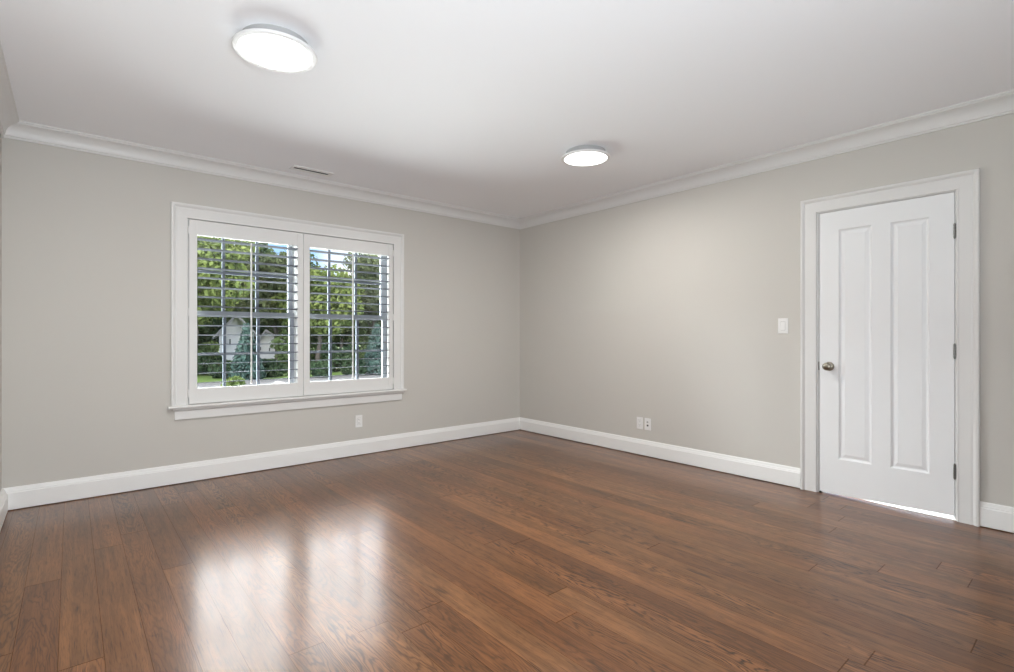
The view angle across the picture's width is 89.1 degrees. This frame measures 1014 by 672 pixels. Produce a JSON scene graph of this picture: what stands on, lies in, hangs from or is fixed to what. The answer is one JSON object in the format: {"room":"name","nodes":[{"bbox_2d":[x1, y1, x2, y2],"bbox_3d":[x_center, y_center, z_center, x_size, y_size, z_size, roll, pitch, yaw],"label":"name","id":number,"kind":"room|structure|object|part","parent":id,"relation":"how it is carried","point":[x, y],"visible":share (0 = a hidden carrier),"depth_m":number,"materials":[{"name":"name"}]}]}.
{"room":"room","nodes":[
{"label":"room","id":0,"kind":"room"},
{"bbox_2d":[0,134,1,490],"bbox_3d":[-0.806,-0.127,0.319,0.120,2.568,7.928,0,0,-40],"label":"wall","id":1,"kind":"structure","parent":0,"point":[0,134],"depth_m":3.33,"materials":[{"name":"beige paint"}]},
{"bbox_2d":[0,489,7,530],"bbox_3d":[-0.748,1.079,0.368,0.031,0.146,7.928,0,0,-40],"label":"baseboard","id":2,"kind":"structure","parent":1,"relation":"attached to","point":[3,495],"depth_m":3.21,"materials":[{"name":"white paint"}]},
{"bbox_2d":[0,41,18,136],"bbox_3d":[-0.726,-1.357,0.387,0.090,0.108,7.928,0,0,-40],"label":"crown molding","id":3,"kind":"structure","parent":1,"relation":"attached to","point":[9,116],"depth_m":3.05,"materials":[{"name":"white paint"}]},
{"bbox_2d":[2,137,519,509],"bbox_3d":[-1.636,-0.127,4.921,4.801,2.568,0.170,0,0,-40],"label":"wall","id":4,"kind":"structure","parent":0,"point":[86,237],"depth_m":3.87,"materials":[{"name":"beige paint"}]},
{"bbox_2d":[2,417,519,509],"bbox_3d":[-1.575,1.079,4.849,4.561,0.146,0.018,0,0,-40],"label":"baseboard","id":5,"kind":"structure","parent":4,"relation":"attached to","point":[24,496],"depth_m":4.22,"materials":[{"name":"white paint"}]},
{"bbox_2d":[3,120,519,228],"bbox_3d":[-1.552,-1.357,4.822,4.561,0.108,0.090,0,0,-40],"label":"crown molding","id":6,"kind":"structure","parent":4,"relation":"attached to","point":[26,131],"depth_m":4.21,"materials":[{"name":"white paint"}]},
{"bbox_2d":[168,201,406,419],"bbox_3d":[-1.890,-0.188,4.697,2.050,1.694,0.265,0,0,-40],"label":"window","id":7,"kind":"structure","parent":4,"relation":"in","point":[181,213],"depth_m":4.50,"materials":[{"name":"white paint"}]},
{"bbox_2d":[188,219,302,403],"bbox_3d":[-2.179,-0.187,4.348,0.891,1.459,0.101,0,0,-40],"label":"plantation shutter","id":8,"kind":"object","parent":7,"relation":"attached to","point":[196,395],"visible":1,"depth_m":4.31,"materials":[{"name":"white paint"}]},
{"bbox_3d":[-2.179,-0.858,4.357,0.776,0.117,0.026,0,0,-40],"label":"rail","id":9,"kind":"part","parent":8,"relation":"part of","materials":[{"name":"white paint"}]},
{"bbox_3d":[-2.179,0.483,4.357,0.776,0.119,0.026,0,0,-40],"label":"rail","id":10,"kind":"part","parent":8,"relation":"part of","materials":[{"name":"white paint"}]},
{"bbox_3d":[-2.145,-0.185,4.318,0.011,1.180,0.011,0,0,-40],"label":"tilt rod","id":11,"kind":"part","parent":8,"relation":"part of","materials":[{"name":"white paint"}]},
{"bbox_3d":[-2.262,0.167,4.405,0.840,0.736,0.034,0,0,-40],"label":"sash","id":12,"kind":"part","parent":7,"relation":"part of","materials":[{"name":"paint"}]},
{"bbox_3d":[-1.838,0.558,4.636,2.050,0.022,0.105,0,0,-40],"label":"sill","id":13,"kind":"part","parent":7,"relation":"part of","materials":[{"name":"white paint"}]},
{"bbox_3d":[-2.285,-0.544,4.432,0.840,0.758,0.034,0,0,-40],"label":"sash","id":14,"kind":"part","parent":7,"relation":"part of","materials":[{"name":"paint"}]},
{"bbox_2d":[303,234,393,395],"bbox_3d":[-1.495,-0.187,4.927,0.894,1.459,0.101,0,0,-40],"label":"plantation shutter","id":15,"kind":"object","parent":7,"relation":"attached to","point":[309,241],"visible":1,"depth_m":4.87,"materials":[{"name":"white paint"}]},
{"bbox_3d":[-1.499,-0.858,4.932,0.782,0.117,0.026,0,0,-40],"label":"rail","id":16,"kind":"part","parent":15,"relation":"part of","materials":[{"name":"white paint"}]},
{"bbox_3d":[-1.499,0.483,4.932,0.782,0.119,0.026,0,0,-40],"label":"rail","id":17,"kind":"part","parent":15,"relation":"part of","materials":[{"name":"white paint"}]},
{"bbox_3d":[-1.466,-0.185,4.893,0.011,1.180,0.011,0,0,-40],"label":"tilt rod","id":18,"kind":"part","parent":15,"relation":"part of","materials":[{"name":"white paint"}]},
{"bbox_3d":[-1.564,0.167,4.996,0.914,0.736,0.034,0,0,-40],"label":"sash","id":19,"kind":"part","parent":7,"relation":"part of","materials":[{"name":"paint"}]},
{"bbox_3d":[-1.587,-0.544,5.024,0.914,0.758,0.034,0,0,-40],"label":"sash","id":20,"kind":"part","parent":7,"relation":"part of","materials":[{"name":"paint"}]},
{"bbox_2d":[355,415,361,427],"bbox_3d":[-1.432,0.831,4.977,0.071,0.115,0.009,0,0,-40],"label":"wall outlet","id":21,"kind":"object","parent":4,"relation":"attached to","point":[358,419],"visible":1,"depth_m":4.97,"materials":[{"name":"white plastic"}]},
{"bbox_2d":[0,430,1013,671],"bbox_3d":[0.964,1.207,1.850,4.801,0.100,8.218,0,0,-40],"label":"floor","id":22,"kind":"structure","parent":0,"point":[515,550],"depth_m":2.49,"materials":[{"name":"brown wood"}]},
{"bbox_2d":[0,0,1013,217],"bbox_3d":[0.964,-1.536,1.850,4.801,0.250,8.218,0,0,-40],"label":"ceiling","id":23,"kind":"structure","parent":0,"point":[471,104],"depth_m":2.81,"materials":[{"name":"paint"}]},
{"bbox_2d":[232,24,316,72],"bbox_3d":[-1.113,-1.382,2.478,0.375,0.057,0.375,0,0,-40],"label":"ceiling light","id":24,"kind":"object","parent":23,"relation":"attached to","point":[270,47],"visible":1,"depth_m":2.44,"materials":[{"name":"white plastic"}]},
{"bbox_2d":[238,34,311,69],"bbox_3d":[-1.113,-1.358,2.478,0.324,0.006,0.324,0,0,-40],"label":"diffuser","id":25,"kind":"object","parent":24,"relation":"attached to","point":[266,51],"depth_m":2.46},
{"bbox_2d":[289,165,333,176],"bbox_3d":[-1.670,-1.408,4.410,0.340,0.007,0.120,0,0,-40],"label":"ceiling vent","id":26,"kind":"object","parent":23,"relation":"in","point":[294,167],"visible":1,"depth_m":4.40,"materials":[{"name":"white metal"}]},
{"bbox_2d":[561,145,610,166],"bbox_3d":[0.605,-1.382,3.959,0.375,0.057,0.375,0,0,-40],"label":"ceiling light","id":27,"kind":"object","parent":23,"relation":"attached to","point":[582,155],"visible":1,"depth_m":3.90,"materials":[{"name":"grey plastic"}]},
{"bbox_2d":[565,152,606,165],"bbox_3d":[0.605,-1.358,3.959,0.324,0.006,0.324,0,0,-40],"label":"diffuser","id":28,"kind":"object","parent":27,"relation":"attached to","point":[571,158],"depth_m":3.94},
{"bbox_2d":[520,113,1013,532],"bbox_3d":[2.766,-0.127,3.344,0.120,2.568,7.928,0,0,-40],"label":"wall","id":29,"kind":"structure","parent":0,"point":[666,310],"depth_m":4.41,"materials":[{"name":"beige paint"}]},
{"bbox_2d":[637,417,642,428],"bbox_3d":[1.287,0.850,4.991,0.009,0.115,0.071,0,0,-40],"label":"wall outlet","id":30,"kind":"object","parent":29,"relation":"attached to","point":[639,419],"visible":1,"depth_m":4.99,"materials":[{"name":"white plastic"}]},
{"bbox_2d":[645,418,650,430],"bbox_3d":[1.343,0.850,4.919,0.017,0.115,0.071,0,0,-40],"label":"wall jack","id":31,"kind":"object","parent":29,"relation":"attached to","point":[647,420],"visible":1,"depth_m":4.91,"materials":[{"name":"white plastic"}]},
{"bbox_2d":[520,417,799,487],"bbox_3d":[1.184,1.079,5.105,0.018,0.146,3.194,0,0,-40],"label":"baseboard","id":32,"kind":"structure","parent":29,"relation":"attached to","point":[766,471],"depth_m":4.68,"materials":[{"name":"white paint"}]},
{"bbox_2d":[519,89,1013,228],"bbox_3d":[2.686,-1.357,3.276,0.090,0.108,7.928,0,0,-40],"label":"crown molding","id":33,"kind":"structure","parent":29,"relation":"attached to","point":[999,104],"depth_m":3.81,"materials":[{"name":"white paint"}]},
{"bbox_2d":[778,318,787,333],"bbox_3d":[2.136,-0.073,3.985,0.012,0.118,0.074,0,0,-40],"label":"light switch","id":34,"kind":"object","parent":29,"relation":"attached to","point":[782,322],"visible":1,"depth_m":3.98,"materials":[{"name":"white plastic"}]},
{"bbox_2d":[800,168,979,526],"bbox_3d":[2.573,0.073,3.528,0.188,2.168,1.002,0,0,-40],"label":"door","id":35,"kind":"structure","parent":29,"relation":"in","point":[890,274],"depth_m":3.46,"materials":[{"name":"white paint"}]},
{"bbox_3d":[2.323,0.225,3.728,0.064,0.065,0.065,0,0,-40],"label":"knob","id":36,"kind":"part","parent":35,"relation":"part of","materials":[{"name":"silver metal"}]},
{"bbox_2d":[858,498,954,519],"bbox_3d":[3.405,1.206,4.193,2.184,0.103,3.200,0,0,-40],"label":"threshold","id":37,"kind":"structure","parent":29,"relation":"in","point":[950,517],"depth_m":3.37,"materials":[{"name":"white stone"}]},
{"bbox_2d":[980,501,1013,532],"bbox_3d":[4.068,1.079,1.700,0.018,0.146,3.737,0,0,-40],"label":"baseboard","id":38,"kind":"structure","parent":29,"relation":"attached to","point":[995,516],"depth_m":3.06,"materials":[{"name":"white paint"}]},
{"label":"outside","id":39,"kind":"structure","parent":0,"visible":0},
{"bbox_2d":[197,345,365,382],"bbox_3d":[-34.339,1.857,79.241,170.000,0.300,154.672,0,0,-40],"label":"lawn","id":40,"kind":"structure","parent":39,"point":[202,377],"depth_m":20.85,"materials":[{"name":"green plant"}]},
{"bbox_2d":[197,340,221,374],"bbox_3d":[-13.291,0.984,22.657,1.365,1.547,1.564,0,0,-40],"label":"shrub","id":41,"kind":"object","parent":40,"relation":"on","point":[201,348],"visible":0.28,"depth_m":22.60,"materials":[{"name":"green plant"}]},
{"bbox_2d":[197,356,226,372],"bbox_3d":[-12.584,1.285,22.032,1.402,0.944,1.373,0,0,-40],"label":"shrub","id":42,"kind":"object","parent":40,"relation":"on","point":[201,368],"visible":0.41,"depth_m":21.64,"materials":[{"name":"green plant"}]},
{"bbox_2d":[198,317,227,352],"bbox_3d":[-21.767,-0.135,36.307,4.479,3.885,3.940,0,0,-12],"label":"broadleaf tree","id":43,"kind":"object","parent":40,"relation":"on","point":[209,329],"visible":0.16,"depth_m":35.46,"materials":[{"name":"green plant"}]},
{"bbox_2d":[208,360,231,377],"bbox_3d":[-11.207,1.343,20.692,1.413,0.829,1.501,0,0,10],"label":"shrub","id":44,"kind":"object","parent":40,"relation":"on","point":[213,367],"visible":0.41,"depth_m":20.17,"materials":[{"name":"green plant"}]},
{"bbox_2d":[197,278,243,329],"bbox_3d":[-16.091,-1.527,25.686,5.095,6.668,5.590,0,0,-40],"label":"broadleaf tree","id":45,"kind":"object","parent":40,"relation":"on","point":[211,320],"visible":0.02,"depth_m":25.69,"materials":[{"name":"green plant"}]},
{"bbox_2d":[197,235,259,351],"bbox_3d":[-12.794,-1.410,20.413,5.497,6.434,4.480,0,0,4],"label":"broadleaf tree","id":46,"kind":"object","parent":40,"relation":"on","point":[201,244],"visible":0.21,"depth_m":19.94,"materials":[{"name":"green plant"}]},
{"bbox_2d":[221,376,246,386],"bbox_3d":[-8.238,1.482,15.543,0.706,0.550,0.692,0,0,-40],"label":"shrub","id":47,"kind":"object","parent":40,"relation":"on","point":[234,378],"visible":0.67,"depth_m":15.37,"materials":[{"name":"green plant"}]},
{"bbox_2d":[213,317,255,360],"bbox_3d":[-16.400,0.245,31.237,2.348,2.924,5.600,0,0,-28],"label":"house","id":48,"kind":"structure","parent":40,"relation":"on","point":[234,320],"depth_m":28.90,"materials":[{"name":"white"}]},
{"bbox_2d":[209,238,276,320],"bbox_3d":[-20.541,-3.111,37.912,7.405,9.836,7.224,0,0,44],"label":"broadleaf tree","id":49,"kind":"object","parent":40,"relation":"on","point":[265,250],"visible":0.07,"depth_m":37.46,"materials":[{"name":"green plant"}]},
{"bbox_2d":[227,322,265,379],"bbox_3d":[-9.920,0.665,19.735,1.376,2.342,1.320,0,0,-40],"label":"spruce tree","id":50,"kind":"object","parent":40,"relation":"on","point":[245,330],"visible":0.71,"depth_m":19.45,"materials":[{"name":"green plant"}]},
{"bbox_2d":[243,317,271,341],"bbox_3d":[-21.946,-0.218,47.123,5.048,4.050,4.542,0,0,-40],"label":"broadleaf tree","id":51,"kind":"object","parent":40,"relation":"on","point":[262,329],"visible":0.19,"depth_m":45.26,"materials":[{"name":"green plant"}]},
{"bbox_2d":[232,250,287,360],"bbox_3d":[-11.538,-1.232,25.690,4.136,6.079,3.446,0,0,-17],"label":"broadleaf tree","id":52,"kind":"object","parent":40,"relation":"on","point":[263,259],"visible":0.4,"depth_m":24.80,"materials":[{"name":"green plant"}]},
{"bbox_2d":[255,330,284,358],"bbox_3d":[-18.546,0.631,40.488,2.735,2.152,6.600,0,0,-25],"label":"house","id":53,"kind":"structure","parent":40,"relation":"on","point":[263,339],"depth_m":37.62,"materials":[{"name":"white"}]},
{"bbox_2d":[261,358,288,376],"bbox_3d":[-9.853,1.338,21.110,1.518,0.839,1.308,0,0,-9],"label":"shrub","id":54,"kind":"object","parent":40,"relation":"on","point":[278,366],"visible":0.47,"depth_m":20.89,"materials":[{"name":"green plant"}]},
{"bbox_2d":[268,325,288,340],"bbox_3d":[-18.170,-0.470,43.481,3.990,4.555,4.931,0,0,-43],"label":"broadleaf tree","id":55,"kind":"object","parent":40,"relation":"on","point":[280,331],"visible":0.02,"depth_m":41.80,"materials":[{"name":"green plant"}]},
{"bbox_2d":[270,327,288,371],"bbox_3d":[-10.259,0.633,24.038,1.571,2.249,1.619,0,0,-40],"label":"shrub","id":56,"kind":"object","parent":40,"relation":"on","point":[285,347],"visible":0.44,"depth_m":23.75,"materials":[{"name":"green plant"}]},
{"bbox_2d":[197,374,380,387],"bbox_3d":[-5.034,1.692,21.420,60.058,0.030,3.000,0,0,-41],"label":"path","id":57,"kind":"structure","parent":40,"relation":"on","point":[312,379],"depth_m":19.12,"materials":[{"name":"grey concrete"}]},
{"bbox_2d":[277,254,319,322],"bbox_3d":[-14.573,-1.955,35.031,5.494,7.524,5.662,0,0,13],"label":"broadleaf tree","id":58,"kind":"object","parent":40,"relation":"on","point":[311,255],"visible":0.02,"depth_m":35.15,"materials":[{"name":"green plant"}]},
{"bbox_2d":[286,361,315,370],"bbox_3d":[-9.035,1.082,22.462,1.349,1.351,1.233,0,0,-40],"label":"shrub","id":59,"kind":"object","parent":40,"relation":"on","point":[311,362],"visible":0.06,"depth_m":22.34,"materials":[{"name":"green plant"}]},
{"bbox_2d":[268,264,364,361],"bbox_3d":[-9.142,-0.788,24.991,4.152,5.190,4.394,0,0,-40],"label":"broadleaf tree","id":60,"kind":"object","parent":40,"relation":"on","point":[319,289],"visible":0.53,"depth_m":23.97,"materials":[{"name":"green plant"}]},
{"bbox_2d":[311,360,332,377],"bbox_3d":[-7.516,1.371,20.864,0.894,0.774,1.161,0,0,-40],"label":"shrub","id":61,"kind":"object","parent":40,"relation":"on","point":[319,364],"visible":0.83,"depth_m":20.56,"materials":[{"name":"green plant"}]},
{"bbox_2d":[310,331,333,360],"bbox_3d":[-9.532,0.696,25.906,1.714,2.122,1.688,0,0,-8],"label":"shrub","id":62,"kind":"object","parent":40,"relation":"on","point":[312,340],"visible":0.31,"depth_m":25.74,"materials":[{"name":"green plant"}]},
{"bbox_2d":[313,333,346,349],"bbox_3d":[-14.233,-0.233,42.938,3.980,4.080,3.985,0,0,-40],"label":"broadleaf tree","id":63,"kind":"object","parent":40,"relation":"on","point":[337,341],"visible":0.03,"depth_m":42.50,"materials":[{"name":"green plant"}]},
{"bbox_2d":[321,344,354,371],"bbox_3d":[-7.889,1.056,24.089,1.579,1.402,1.632,0,0,4],"label":"shrub","id":64,"kind":"object","parent":40,"relation":"on","point":[344,355],"visible":0.62,"depth_m":23.74,"materials":[{"name":"green plant"}]},
{"bbox_2d":[323,322,367,347],"bbox_3d":[-11.286,-1.004,36.110,4.290,5.623,5.100,0,0,-40],"label":"broadleaf tree","id":65,"kind":"object","parent":40,"relation":"on","point":[341,339],"visible":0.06,"depth_m":36.07,"materials":[{"name":"green plant"}]},
{"bbox_2d":[340,358,368,375],"bbox_3d":[-6.384,1.322,21.951,1.373,0.870,0.980,0,0,19],"label":"shrub","id":66,"kind":"object","parent":40,"relation":"on","point":[345,371],"visible":0.67,"depth_m":21.67,"materials":[{"name":"green plant"}]},
{"bbox_2d":[347,336,369,358],"bbox_3d":[-7.819,0.893,27.349,1.877,1.729,2.035,0,0,-7],"label":"shrub","id":67,"kind":"object","parent":40,"relation":"on","point":[362,345],"visible":0.23,"depth_m":27.27,"materials":[{"name":"green plant"}]},
{"bbox_2d":[341,252,380,332],"bbox_3d":[-7.708,-1.555,30.279,4.897,6.724,4.884,0,0,-10],"label":"broadleaf tree","id":68,"kind":"object","parent":40,"relation":"on","point":[373,292],"visible":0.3,"depth_m":28.91,"materials":[{"name":"green plant"}]},
{"bbox_2d":[359,321,380,344],"bbox_3d":[-11.674,-0.525,44.991,3.606,4.665,3.836,0,0,-37],"label":"broadleaf tree","id":69,"kind":"object","parent":40,"relation":"on","point":[369,332],"visible":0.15,"depth_m":43.46,"materials":[{"name":"green plant"}]},
{"bbox_2d":[363,322,380,374],"bbox_3d":[-5.546,0.619,22.132,1.550,2.376,1.473,0,0,-40],"label":"spruce tree","id":70,"kind":"object","parent":40,"relation":"on","point":[375,363],"visible":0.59,"depth_m":21.80,"materials":[{"name":"green plant"}]}
]}

